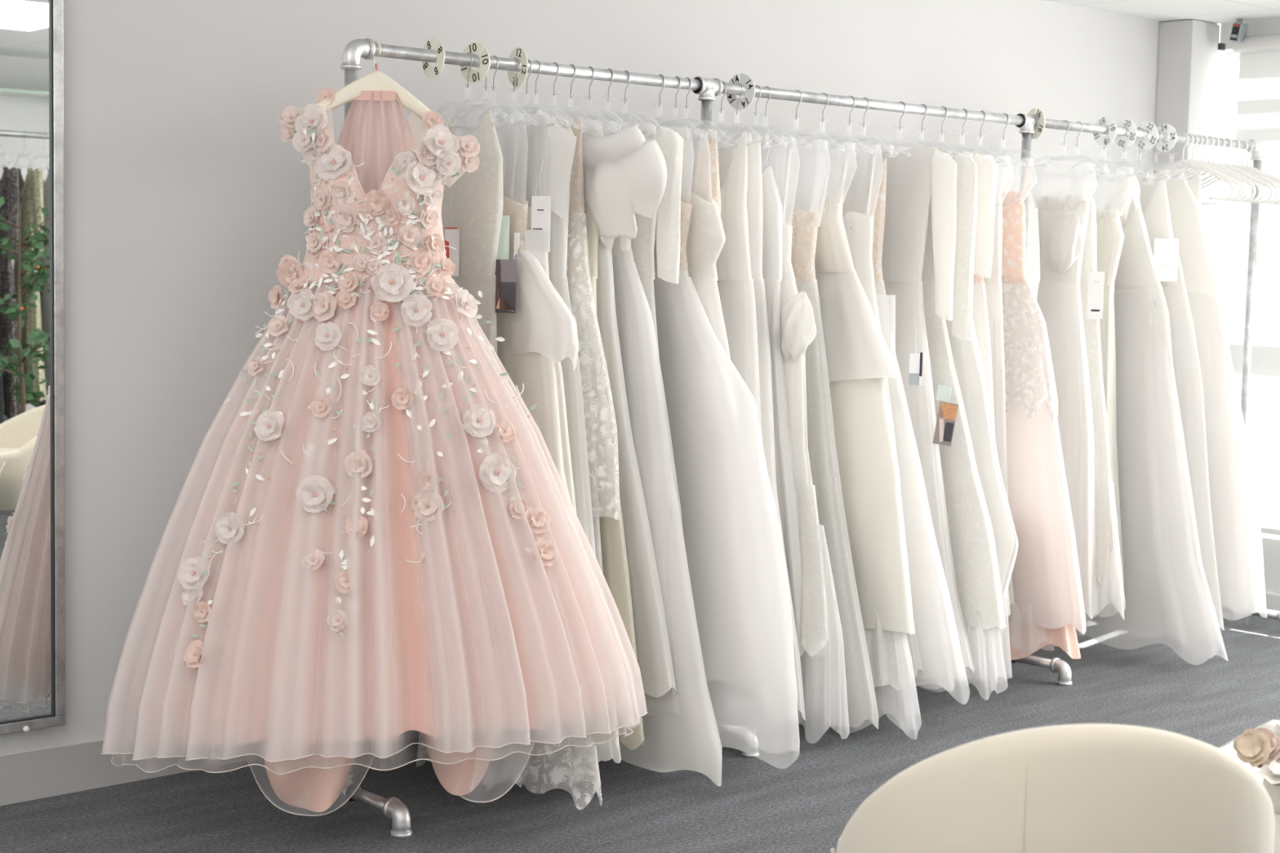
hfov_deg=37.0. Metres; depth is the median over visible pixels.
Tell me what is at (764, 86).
hanger
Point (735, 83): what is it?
hanger
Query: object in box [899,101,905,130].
hanger
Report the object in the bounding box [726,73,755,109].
disc
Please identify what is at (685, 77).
hanger
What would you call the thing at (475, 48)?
disc
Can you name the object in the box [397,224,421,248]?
fabric flower
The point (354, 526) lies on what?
fabric flower
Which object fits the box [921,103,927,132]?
hanger
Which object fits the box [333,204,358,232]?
fabric flower
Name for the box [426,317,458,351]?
fabric flower
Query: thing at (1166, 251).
tag
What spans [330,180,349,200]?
fabric flower
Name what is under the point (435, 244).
fabric flower
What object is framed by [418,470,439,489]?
fabric flower
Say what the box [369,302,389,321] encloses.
fabric flower
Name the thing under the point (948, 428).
print
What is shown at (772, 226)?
dress
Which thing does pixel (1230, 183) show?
hanger
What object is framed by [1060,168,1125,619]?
dress
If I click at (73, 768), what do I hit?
baseboard
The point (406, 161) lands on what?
fabric flower
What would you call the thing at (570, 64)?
hanger
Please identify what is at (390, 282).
fabric flower
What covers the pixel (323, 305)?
fabric flower
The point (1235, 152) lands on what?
hanger
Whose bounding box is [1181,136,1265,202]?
hanger
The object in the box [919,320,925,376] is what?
tag
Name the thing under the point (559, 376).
dress
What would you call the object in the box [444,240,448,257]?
print
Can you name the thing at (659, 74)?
hanger
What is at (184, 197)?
wall
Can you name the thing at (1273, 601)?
baseboard
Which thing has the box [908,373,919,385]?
print
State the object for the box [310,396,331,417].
fabric flower
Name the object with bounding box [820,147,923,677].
dress
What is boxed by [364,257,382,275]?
fabric flower
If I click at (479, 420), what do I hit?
fabric flower
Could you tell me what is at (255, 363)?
fabric flower
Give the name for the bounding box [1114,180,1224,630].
dress
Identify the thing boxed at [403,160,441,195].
fabric flower
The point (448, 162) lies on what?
fabric flower
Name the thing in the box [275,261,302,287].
fabric flower
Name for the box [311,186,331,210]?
fabric flower
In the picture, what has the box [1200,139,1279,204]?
hanger
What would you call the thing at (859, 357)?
dress
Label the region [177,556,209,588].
fabric flower
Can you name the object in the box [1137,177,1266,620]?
dress
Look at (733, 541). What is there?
dress
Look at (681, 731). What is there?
dress
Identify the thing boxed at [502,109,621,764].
dress
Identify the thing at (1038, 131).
disc
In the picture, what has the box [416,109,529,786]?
dress
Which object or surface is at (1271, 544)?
window frame
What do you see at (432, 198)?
fabric flower
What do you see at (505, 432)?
fabric flower
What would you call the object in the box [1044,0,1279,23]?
ceiling
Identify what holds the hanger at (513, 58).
hanging from the clothes rack
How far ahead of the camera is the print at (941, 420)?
6.29 m
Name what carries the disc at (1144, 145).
hanging from the clothes rack
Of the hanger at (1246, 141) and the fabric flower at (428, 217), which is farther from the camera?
the hanger at (1246, 141)
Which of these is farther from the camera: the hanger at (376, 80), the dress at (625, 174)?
the dress at (625, 174)
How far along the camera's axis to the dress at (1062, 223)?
6.98 m
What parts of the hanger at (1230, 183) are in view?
shoulder frame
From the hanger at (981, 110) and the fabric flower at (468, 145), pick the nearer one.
the fabric flower at (468, 145)
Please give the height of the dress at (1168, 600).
1.824 m
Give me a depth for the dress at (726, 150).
5.80 m
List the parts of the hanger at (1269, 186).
shoulder frame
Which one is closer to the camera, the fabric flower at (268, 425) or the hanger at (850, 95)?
the fabric flower at (268, 425)
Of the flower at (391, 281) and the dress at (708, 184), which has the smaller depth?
the flower at (391, 281)
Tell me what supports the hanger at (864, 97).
hanging from the clothes rack
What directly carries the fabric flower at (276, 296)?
on the gown
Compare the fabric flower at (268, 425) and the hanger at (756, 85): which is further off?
the hanger at (756, 85)
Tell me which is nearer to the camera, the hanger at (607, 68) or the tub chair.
the tub chair
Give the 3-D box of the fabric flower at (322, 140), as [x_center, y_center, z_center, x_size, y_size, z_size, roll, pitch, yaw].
[-0.795,-0.716,4.772,0.063,0.063,0.019,0,-5,22]
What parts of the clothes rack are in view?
post, rail, post, rail, post, rail, post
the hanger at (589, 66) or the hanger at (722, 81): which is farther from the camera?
the hanger at (722, 81)
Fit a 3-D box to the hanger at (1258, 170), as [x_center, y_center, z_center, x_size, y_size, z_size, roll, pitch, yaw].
[2.502,-1.046,7.887,0.012,0.265,0.478,-3,7,-43]
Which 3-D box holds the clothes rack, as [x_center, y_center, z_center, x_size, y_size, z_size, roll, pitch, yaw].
[0.889,-0.083,6.499,4.542,2.027,0.575,-3,7,-43]
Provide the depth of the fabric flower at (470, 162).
4.83 m
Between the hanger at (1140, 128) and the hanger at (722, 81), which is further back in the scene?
the hanger at (1140, 128)
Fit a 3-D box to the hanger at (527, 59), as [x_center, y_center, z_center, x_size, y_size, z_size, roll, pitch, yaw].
[-0.314,-0.911,5.294,0.013,0.209,0.400,-3,7,-40]
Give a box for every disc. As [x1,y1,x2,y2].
[422,36,444,79]
[459,42,489,83]
[506,47,528,87]
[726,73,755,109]
[1027,108,1045,138]
[1093,116,1116,146]
[1114,119,1136,147]
[1134,121,1158,150]
[1154,123,1176,151]
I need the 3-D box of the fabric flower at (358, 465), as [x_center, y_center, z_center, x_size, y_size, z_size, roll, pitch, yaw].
[-0.694,0.096,4.710,0.071,0.073,0.022,-21,-3,6]
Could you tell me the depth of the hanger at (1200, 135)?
7.61 m
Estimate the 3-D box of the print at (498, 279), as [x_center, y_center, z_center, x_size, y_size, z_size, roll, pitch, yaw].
[-0.375,-0.360,5.096,0.014,0.085,0.001,2,5,7]
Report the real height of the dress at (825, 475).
1.817 m
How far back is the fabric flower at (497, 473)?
4.75 m
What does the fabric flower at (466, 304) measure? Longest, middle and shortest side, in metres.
0.076 x 0.073 x 0.022 m
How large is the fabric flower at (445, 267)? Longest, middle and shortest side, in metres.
0.049 x 0.048 x 0.014 m
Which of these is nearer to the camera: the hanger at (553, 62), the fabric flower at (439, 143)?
the fabric flower at (439, 143)
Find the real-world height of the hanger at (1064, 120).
0.209 m
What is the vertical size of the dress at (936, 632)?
1.784 m
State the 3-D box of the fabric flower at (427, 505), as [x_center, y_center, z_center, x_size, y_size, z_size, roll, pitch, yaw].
[-0.521,0.194,4.711,0.079,0.079,0.024,28,-5,-1]
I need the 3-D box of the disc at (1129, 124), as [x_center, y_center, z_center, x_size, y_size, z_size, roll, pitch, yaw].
[1.842,-1.113,7.268,0.004,0.109,0.109,-2,6,-35]
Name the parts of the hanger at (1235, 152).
shoulder frame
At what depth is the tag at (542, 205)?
5.14 m
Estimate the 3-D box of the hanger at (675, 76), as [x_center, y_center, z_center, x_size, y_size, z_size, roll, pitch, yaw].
[0.105,-0.935,5.680,0.012,0.209,0.400,-3,6,-39]
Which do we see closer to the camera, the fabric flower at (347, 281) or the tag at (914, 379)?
the fabric flower at (347, 281)
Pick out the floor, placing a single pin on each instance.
(806, 806)
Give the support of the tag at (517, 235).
hanging from the dress at (542, 332)
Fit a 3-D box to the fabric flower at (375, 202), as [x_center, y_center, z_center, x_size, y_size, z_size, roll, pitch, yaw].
[-0.653,-0.555,4.739,0.064,0.064,0.019,-8,13,-2]
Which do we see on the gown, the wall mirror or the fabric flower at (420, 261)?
the fabric flower at (420, 261)
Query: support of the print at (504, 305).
attached to the tag at (505, 273)
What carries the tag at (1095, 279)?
hanging from the dress at (1110, 596)
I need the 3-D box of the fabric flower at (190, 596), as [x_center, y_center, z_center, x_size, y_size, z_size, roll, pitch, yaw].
[-1.108,0.415,4.728,0.059,0.061,0.018,41,-3,27]
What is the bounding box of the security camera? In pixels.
[1229,18,1248,43]
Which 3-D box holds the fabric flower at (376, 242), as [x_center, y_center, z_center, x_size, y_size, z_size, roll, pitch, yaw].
[-0.657,-0.455,4.760,0.055,0.056,0.016,36,6,3]
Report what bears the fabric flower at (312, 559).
on the gown
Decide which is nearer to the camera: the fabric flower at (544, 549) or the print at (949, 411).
the fabric flower at (544, 549)
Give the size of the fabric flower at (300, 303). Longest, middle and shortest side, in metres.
0.081 x 0.081 x 0.024 m
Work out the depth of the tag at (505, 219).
5.12 m
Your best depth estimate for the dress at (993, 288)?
6.64 m
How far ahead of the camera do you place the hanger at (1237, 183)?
7.51 m
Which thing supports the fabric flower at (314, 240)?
on the gown
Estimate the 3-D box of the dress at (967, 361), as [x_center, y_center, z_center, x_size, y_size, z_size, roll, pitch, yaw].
[1.003,-0.031,6.574,0.710,1.813,0.200,6,7,41]
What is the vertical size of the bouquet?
0.180 m
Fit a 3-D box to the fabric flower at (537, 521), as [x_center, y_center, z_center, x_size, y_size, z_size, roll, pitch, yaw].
[-0.256,0.234,4.774,0.069,0.074,0.021,-49,8,-28]
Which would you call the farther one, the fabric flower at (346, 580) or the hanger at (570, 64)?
the hanger at (570, 64)
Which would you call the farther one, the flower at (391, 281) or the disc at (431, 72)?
the disc at (431, 72)
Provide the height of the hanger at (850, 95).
0.209 m
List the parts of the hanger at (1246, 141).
shoulder frame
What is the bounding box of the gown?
[100,87,647,816]
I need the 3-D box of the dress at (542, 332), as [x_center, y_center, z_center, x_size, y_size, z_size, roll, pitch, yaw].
[-0.408,0.077,5.248,0.174,1.857,1.023,-3,7,-43]
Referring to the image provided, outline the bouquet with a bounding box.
[1232,723,1279,813]
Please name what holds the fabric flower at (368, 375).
on the gown
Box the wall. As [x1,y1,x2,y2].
[0,0,1160,756]
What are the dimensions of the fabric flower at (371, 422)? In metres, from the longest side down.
0.052 x 0.051 x 0.015 m
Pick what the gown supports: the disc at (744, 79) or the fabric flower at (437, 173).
the fabric flower at (437, 173)
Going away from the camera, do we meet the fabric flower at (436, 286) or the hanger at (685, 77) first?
the fabric flower at (436, 286)
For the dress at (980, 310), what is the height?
1.581 m
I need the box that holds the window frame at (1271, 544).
[1208,18,1279,595]
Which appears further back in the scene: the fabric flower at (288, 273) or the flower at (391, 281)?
the fabric flower at (288, 273)
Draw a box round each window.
[1216,51,1279,537]
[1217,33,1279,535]
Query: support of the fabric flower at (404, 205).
on the gown
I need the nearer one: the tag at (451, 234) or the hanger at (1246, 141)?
the tag at (451, 234)
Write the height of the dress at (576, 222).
1.764 m
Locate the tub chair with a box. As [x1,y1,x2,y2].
[830,724,1275,852]
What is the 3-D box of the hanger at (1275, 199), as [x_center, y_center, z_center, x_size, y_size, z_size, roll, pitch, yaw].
[2.377,-1.039,7.772,0.478,0.265,0.012,6,7,45]
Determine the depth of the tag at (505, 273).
5.09 m
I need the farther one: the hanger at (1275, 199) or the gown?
the hanger at (1275, 199)
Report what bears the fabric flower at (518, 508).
on the gown
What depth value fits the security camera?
8.30 m
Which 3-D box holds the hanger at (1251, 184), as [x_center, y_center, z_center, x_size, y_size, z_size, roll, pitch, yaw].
[2.246,-1.031,7.652,0.011,0.265,0.478,-3,7,-44]
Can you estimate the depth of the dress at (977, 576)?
6.33 m
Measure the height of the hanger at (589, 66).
0.209 m
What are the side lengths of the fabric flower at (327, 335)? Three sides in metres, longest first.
0.075 x 0.074 x 0.022 m
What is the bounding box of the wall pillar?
[1152,19,1220,244]
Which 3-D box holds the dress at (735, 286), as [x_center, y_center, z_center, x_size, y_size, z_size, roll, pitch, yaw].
[0.244,-0.012,5.872,0.128,1.764,0.676,-3,7,-43]
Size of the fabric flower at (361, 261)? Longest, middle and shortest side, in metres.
0.047 x 0.046 x 0.014 m
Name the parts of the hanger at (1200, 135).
shoulder frame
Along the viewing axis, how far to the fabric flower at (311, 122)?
4.78 m
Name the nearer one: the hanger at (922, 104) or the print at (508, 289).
the print at (508, 289)
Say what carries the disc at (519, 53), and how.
hanging from the clothes rack
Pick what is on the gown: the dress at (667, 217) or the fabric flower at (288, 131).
the fabric flower at (288, 131)
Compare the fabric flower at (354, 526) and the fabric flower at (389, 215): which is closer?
the fabric flower at (354, 526)
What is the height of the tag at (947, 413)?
0.242 m
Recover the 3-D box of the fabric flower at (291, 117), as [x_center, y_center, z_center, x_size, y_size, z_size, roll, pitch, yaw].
[-0.879,-0.782,4.825,0.063,0.063,0.019,3,-20,11]
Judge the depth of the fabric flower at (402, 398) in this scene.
4.73 m
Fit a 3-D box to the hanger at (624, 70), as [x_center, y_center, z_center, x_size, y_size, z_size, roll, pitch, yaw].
[-0.044,-0.926,5.542,0.012,0.209,0.400,-3,6,-39]
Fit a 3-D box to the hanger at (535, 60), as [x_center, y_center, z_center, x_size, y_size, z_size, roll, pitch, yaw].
[-0.290,-0.912,5.316,0.012,0.209,0.400,-3,6,-39]
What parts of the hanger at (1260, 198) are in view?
shoulder frame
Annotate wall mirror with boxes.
[0,0,65,734]
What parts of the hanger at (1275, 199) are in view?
shoulder frame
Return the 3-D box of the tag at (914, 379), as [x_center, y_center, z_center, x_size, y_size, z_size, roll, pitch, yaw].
[0.873,-0.231,6.048,0.040,0.200,0.012,2,5,7]
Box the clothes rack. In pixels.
[338,38,1279,838]
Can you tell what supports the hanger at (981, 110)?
hanging from the clothes rack
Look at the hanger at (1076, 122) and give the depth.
7.06 m
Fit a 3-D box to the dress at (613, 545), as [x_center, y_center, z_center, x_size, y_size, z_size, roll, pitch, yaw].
[-0.196,0.005,5.462,0.092,1.741,0.695,-3,7,-43]
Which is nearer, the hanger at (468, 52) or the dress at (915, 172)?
the hanger at (468, 52)
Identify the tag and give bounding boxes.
[444,190,459,275]
[495,229,516,313]
[497,215,509,259]
[513,196,519,259]
[524,180,545,264]
[531,159,551,252]
[908,321,921,385]
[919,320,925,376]
[933,373,958,446]
[935,357,951,401]
[1086,257,1104,319]
[1153,216,1178,281]
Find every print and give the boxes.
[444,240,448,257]
[496,261,501,278]
[496,275,502,306]
[496,288,514,311]
[499,281,515,310]
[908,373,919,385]
[937,402,958,420]
[938,408,943,442]
[942,422,954,442]
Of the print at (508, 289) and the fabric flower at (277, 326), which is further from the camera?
the print at (508, 289)
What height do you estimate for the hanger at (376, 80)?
0.241 m
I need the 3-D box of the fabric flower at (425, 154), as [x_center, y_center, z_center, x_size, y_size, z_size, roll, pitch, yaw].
[-0.528,-0.683,4.775,0.066,0.067,0.019,-46,14,-23]
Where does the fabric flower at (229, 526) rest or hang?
on the gown
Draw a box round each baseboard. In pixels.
[0,729,413,805]
[1265,592,1279,611]
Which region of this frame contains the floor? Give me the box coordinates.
[0,615,1279,852]
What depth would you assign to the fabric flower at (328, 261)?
4.77 m
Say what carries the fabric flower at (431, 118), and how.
on the gown
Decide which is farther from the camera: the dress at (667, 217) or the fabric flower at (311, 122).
the dress at (667, 217)
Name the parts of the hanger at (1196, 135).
shoulder frame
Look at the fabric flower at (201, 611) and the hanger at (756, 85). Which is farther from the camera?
the hanger at (756, 85)
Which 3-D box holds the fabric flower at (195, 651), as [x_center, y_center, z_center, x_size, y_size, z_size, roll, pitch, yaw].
[-1.092,0.557,4.696,0.070,0.070,0.021,11,-14,28]
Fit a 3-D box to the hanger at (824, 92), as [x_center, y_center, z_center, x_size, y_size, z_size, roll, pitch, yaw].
[0.584,-0.962,6.119,0.400,0.209,0.012,6,7,43]
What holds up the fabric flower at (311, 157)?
on the gown
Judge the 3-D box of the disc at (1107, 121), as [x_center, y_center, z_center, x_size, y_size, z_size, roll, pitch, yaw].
[1.744,-1.108,7.178,0.004,0.109,0.109,-2,6,-37]
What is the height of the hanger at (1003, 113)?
0.209 m
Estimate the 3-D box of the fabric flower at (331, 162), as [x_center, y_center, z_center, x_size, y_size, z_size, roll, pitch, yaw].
[-0.765,-0.657,4.758,0.101,0.100,0.030,23,-19,21]
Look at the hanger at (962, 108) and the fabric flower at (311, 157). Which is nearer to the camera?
the fabric flower at (311, 157)
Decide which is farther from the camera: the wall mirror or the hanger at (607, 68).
the hanger at (607, 68)
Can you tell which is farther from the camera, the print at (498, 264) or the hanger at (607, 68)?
the hanger at (607, 68)
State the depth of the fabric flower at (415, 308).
4.76 m
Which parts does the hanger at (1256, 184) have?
shoulder frame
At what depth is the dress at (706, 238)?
5.58 m
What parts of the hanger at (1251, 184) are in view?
shoulder frame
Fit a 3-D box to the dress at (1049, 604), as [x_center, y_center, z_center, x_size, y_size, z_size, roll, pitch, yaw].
[1.273,-0.058,6.812,0.192,1.781,0.779,-3,7,-43]
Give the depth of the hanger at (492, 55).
5.20 m
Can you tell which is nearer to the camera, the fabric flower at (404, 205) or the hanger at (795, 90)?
the fabric flower at (404, 205)
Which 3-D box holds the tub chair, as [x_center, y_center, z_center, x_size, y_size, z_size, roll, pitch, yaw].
[0.704,0.823,3.275,0.739,0.787,0.667,1,5,0]
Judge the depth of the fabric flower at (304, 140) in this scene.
4.78 m
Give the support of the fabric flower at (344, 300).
on the gown
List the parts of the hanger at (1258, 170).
shoulder frame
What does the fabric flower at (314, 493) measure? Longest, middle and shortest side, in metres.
0.095 x 0.094 x 0.028 m
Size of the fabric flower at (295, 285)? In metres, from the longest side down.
0.056 x 0.052 x 0.016 m
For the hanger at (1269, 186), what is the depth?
7.64 m
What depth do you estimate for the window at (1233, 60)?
8.57 m
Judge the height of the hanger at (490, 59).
0.209 m
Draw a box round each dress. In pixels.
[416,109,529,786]
[466,116,618,809]
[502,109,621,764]
[526,118,577,527]
[529,116,620,746]
[582,123,644,750]
[582,123,683,357]
[582,124,676,697]
[611,235,722,786]
[653,131,799,768]
[680,132,730,359]
[686,128,720,215]
[697,131,797,702]
[716,135,805,720]
[737,139,804,657]
[737,140,849,743]
[765,142,878,728]
[793,145,921,739]
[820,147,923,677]
[840,137,969,704]
[840,144,974,672]
[865,150,1008,700]
[945,151,1018,679]
[972,157,1010,615]
[983,159,1014,611]
[995,160,1086,660]
[1035,165,1096,619]
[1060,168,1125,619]
[1075,169,1130,586]
[1075,170,1228,665]
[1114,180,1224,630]
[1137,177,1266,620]
[1145,171,1201,213]
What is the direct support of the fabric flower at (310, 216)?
on the gown
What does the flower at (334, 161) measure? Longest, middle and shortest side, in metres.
0.015 x 0.012 x 0.007 m
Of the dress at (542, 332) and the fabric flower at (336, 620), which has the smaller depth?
the fabric flower at (336, 620)
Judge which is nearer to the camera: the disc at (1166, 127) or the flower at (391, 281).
the flower at (391, 281)
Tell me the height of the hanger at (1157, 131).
0.209 m
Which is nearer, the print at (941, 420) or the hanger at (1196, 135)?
the print at (941, 420)
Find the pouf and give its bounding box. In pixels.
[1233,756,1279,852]
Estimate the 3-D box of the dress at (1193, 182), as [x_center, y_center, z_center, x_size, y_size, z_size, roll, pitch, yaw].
[2.083,-0.257,7.550,0.120,1.484,0.746,-3,7,-43]
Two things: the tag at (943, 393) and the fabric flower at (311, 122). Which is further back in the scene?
the tag at (943, 393)
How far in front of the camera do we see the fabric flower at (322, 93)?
4.83 m
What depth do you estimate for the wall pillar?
8.42 m
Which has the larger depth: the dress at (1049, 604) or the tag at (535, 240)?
the dress at (1049, 604)
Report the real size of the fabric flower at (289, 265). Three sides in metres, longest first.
0.056 x 0.052 x 0.016 m
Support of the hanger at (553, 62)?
hanging from the clothes rack
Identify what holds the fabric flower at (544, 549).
on the gown
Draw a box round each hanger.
[316,40,444,124]
[466,52,472,88]
[484,58,490,89]
[492,55,498,90]
[512,57,519,93]
[526,58,531,93]
[534,60,540,94]
[553,62,559,96]
[569,64,576,97]
[588,66,594,100]
[607,68,613,102]
[624,70,630,103]
[658,74,664,106]
[675,75,680,108]
[684,77,691,109]
[720,80,726,112]
[735,83,742,114]
[755,84,760,115]
[764,86,770,116]
[795,89,801,119]
[822,92,828,122]
[848,95,854,124]
[862,97,869,126]
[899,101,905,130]
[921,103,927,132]
[941,106,947,133]
[961,108,968,136]
[980,110,986,137]
[1003,113,1008,140]
[1063,120,1069,146]
[1075,121,1082,147]
[1139,128,1145,153]
[1140,133,1234,199]
[1144,133,1242,200]
[1152,133,1244,200]
[1154,134,1248,201]
[1155,130,1160,155]
[1155,135,1255,201]
[1174,136,1261,202]
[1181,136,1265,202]
[1183,137,1273,203]
[1200,137,1279,203]
[1200,138,1279,204]
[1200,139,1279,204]
[1200,140,1279,204]
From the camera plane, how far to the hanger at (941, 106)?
6.52 m
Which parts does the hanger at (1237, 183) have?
shoulder frame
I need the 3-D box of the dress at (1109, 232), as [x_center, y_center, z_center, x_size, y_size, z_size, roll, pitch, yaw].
[1.728,-0.163,7.261,0.151,1.630,0.311,-3,7,-43]
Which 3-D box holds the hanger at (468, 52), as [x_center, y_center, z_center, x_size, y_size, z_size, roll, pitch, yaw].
[-0.464,-0.902,5.155,0.012,0.209,0.400,-3,7,-41]
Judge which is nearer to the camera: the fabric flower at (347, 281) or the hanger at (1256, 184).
the fabric flower at (347, 281)
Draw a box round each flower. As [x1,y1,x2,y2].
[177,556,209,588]
[181,586,203,605]
[183,640,207,667]
[191,601,211,622]
[214,511,244,544]
[247,355,263,376]
[254,410,284,441]
[266,315,288,337]
[268,284,284,308]
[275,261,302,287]
[278,105,302,128]
[278,254,300,275]
[280,124,296,142]
[286,288,315,320]
[287,276,308,293]
[292,128,315,152]
[294,102,328,137]
[296,475,334,513]
[302,148,324,166]
[302,207,318,226]
[302,549,324,570]
[306,231,323,252]
[310,290,337,321]
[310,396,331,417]
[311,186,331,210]
[312,126,333,151]
[313,321,342,351]
[314,144,351,179]
[315,87,335,106]
[317,250,342,273]
[326,609,347,631]
[330,159,336,164]
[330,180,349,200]
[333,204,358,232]
[334,568,359,594]
[335,290,356,309]
[337,271,358,292]
[344,449,373,479]
[344,515,368,537]
[352,253,371,271]
[358,364,380,386]
[361,412,381,432]
[363,189,389,215]
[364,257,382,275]
[366,231,386,254]
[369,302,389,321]
[370,263,413,302]
[380,206,399,226]
[389,279,395,284]
[391,387,413,409]
[393,151,417,171]
[394,195,415,215]
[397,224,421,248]
[400,293,432,326]
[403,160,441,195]
[408,249,433,274]
[411,489,444,521]
[415,140,435,165]
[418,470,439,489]
[420,208,438,229]
[422,110,443,128]
[423,190,442,207]
[424,124,459,158]
[426,233,444,254]
[426,275,446,297]
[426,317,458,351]
[430,165,448,182]
[435,150,462,175]
[436,257,455,275]
[454,288,477,317]
[457,134,479,157]
[460,154,479,172]
[462,404,496,437]
[479,453,516,492]
[495,419,516,442]
[509,497,529,519]
[525,506,551,534]
[532,537,555,566]

